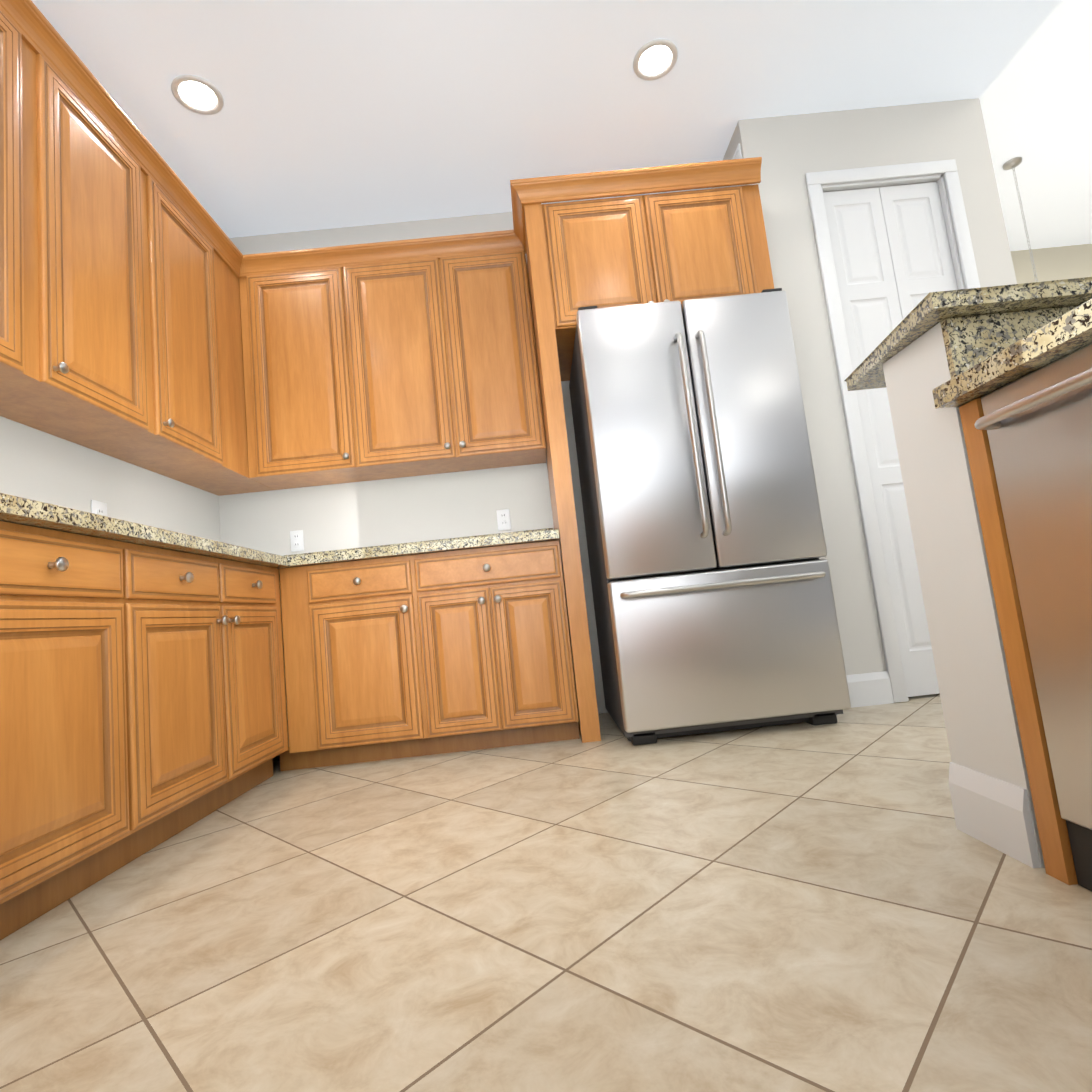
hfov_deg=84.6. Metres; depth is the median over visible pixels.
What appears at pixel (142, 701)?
base cabinet
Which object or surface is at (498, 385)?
upper cabinet
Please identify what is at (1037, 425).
dishwasher
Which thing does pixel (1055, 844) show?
base cabinet
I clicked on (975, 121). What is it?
wall
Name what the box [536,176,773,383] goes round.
upper cabinet
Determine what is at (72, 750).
base cabinet
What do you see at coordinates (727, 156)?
wall
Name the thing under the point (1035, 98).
ceiling
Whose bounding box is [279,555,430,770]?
base cabinet
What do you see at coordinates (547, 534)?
countertop
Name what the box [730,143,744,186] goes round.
air vent
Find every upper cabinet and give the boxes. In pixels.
[0,0,47,387]
[0,24,159,443]
[78,152,227,475]
[166,232,275,495]
[240,246,371,489]
[344,237,463,479]
[440,228,547,470]
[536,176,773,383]
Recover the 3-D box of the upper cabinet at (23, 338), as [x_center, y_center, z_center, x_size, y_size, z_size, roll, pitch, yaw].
[-1.686,-1.106,1.256,0.328,1.159,1.076,-6,-6,-1]
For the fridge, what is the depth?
2.42 m
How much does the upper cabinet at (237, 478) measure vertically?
1.159 m
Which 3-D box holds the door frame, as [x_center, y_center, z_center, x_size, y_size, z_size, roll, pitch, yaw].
[1.735,-0.584,2.990,1.246,2.570,0.338,-6,-6,-1]
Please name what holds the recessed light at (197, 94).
in the ceiling at (339, 113)
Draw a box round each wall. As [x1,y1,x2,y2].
[0,416,220,541]
[219,212,607,746]
[711,142,730,188]
[730,100,998,674]
[882,305,1079,867]
[963,98,1016,285]
[1011,244,1091,283]
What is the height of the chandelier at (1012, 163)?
1.684 m
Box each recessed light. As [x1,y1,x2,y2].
[171,74,223,114]
[633,38,677,80]
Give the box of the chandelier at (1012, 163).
[1002,157,1037,281]
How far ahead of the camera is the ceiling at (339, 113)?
2.69 m
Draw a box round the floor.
[0,693,1091,1091]
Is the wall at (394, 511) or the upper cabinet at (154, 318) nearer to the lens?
the upper cabinet at (154, 318)
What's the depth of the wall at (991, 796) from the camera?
1.23 m
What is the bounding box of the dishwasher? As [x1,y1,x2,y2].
[974,343,1091,890]
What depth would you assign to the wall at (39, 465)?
2.38 m
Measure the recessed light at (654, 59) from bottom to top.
0.008 m
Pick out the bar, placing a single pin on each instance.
(930, 310)
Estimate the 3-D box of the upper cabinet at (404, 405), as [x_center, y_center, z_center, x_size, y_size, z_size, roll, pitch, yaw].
[-0.763,-0.981,3.235,0.507,1.159,0.318,-6,-6,-1]
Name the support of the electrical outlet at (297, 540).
attached to the wall at (394, 511)
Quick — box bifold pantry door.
[823,182,957,696]
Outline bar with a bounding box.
[845,277,1091,390]
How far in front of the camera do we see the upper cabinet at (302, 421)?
3.07 m
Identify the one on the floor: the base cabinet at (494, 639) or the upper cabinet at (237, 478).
the base cabinet at (494, 639)
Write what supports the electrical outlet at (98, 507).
attached to the wall at (39, 465)
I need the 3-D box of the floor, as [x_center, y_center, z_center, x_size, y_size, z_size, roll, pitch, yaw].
[5.107,0.467,3.670,13.810,0.060,14.200,-6,-6,-1]
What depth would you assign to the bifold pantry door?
2.94 m
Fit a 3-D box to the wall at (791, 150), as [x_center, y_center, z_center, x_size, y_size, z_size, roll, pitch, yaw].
[1.667,-0.753,2.911,1.110,2.900,0.110,-6,-6,-1]
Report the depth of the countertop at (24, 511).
1.57 m
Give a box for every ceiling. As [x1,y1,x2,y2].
[31,0,1061,237]
[979,0,1091,250]
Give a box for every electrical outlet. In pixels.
[91,500,106,515]
[290,530,303,551]
[496,509,510,530]
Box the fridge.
[569,288,850,744]
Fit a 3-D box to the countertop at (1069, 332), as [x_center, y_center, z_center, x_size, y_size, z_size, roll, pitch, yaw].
[0.744,-0.414,0.051,1.696,0.040,2.272,-6,-6,-1]
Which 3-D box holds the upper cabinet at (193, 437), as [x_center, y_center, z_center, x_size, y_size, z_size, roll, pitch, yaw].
[-1.696,-0.958,2.568,0.328,1.159,0.500,-6,-6,-1]
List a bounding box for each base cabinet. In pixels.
[0,521,143,939]
[136,544,288,853]
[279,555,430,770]
[415,540,579,754]
[959,398,1077,884]
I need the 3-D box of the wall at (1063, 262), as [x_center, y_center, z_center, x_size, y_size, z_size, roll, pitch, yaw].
[6.962,-1.382,6.066,9.650,3.740,0.120,-6,-6,-1]
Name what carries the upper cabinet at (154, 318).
attached to the wall at (39, 465)
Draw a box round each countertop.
[0,493,295,581]
[296,528,558,566]
[932,299,1091,408]
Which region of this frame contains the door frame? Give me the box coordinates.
[805,159,979,707]
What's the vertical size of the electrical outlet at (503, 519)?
0.115 m

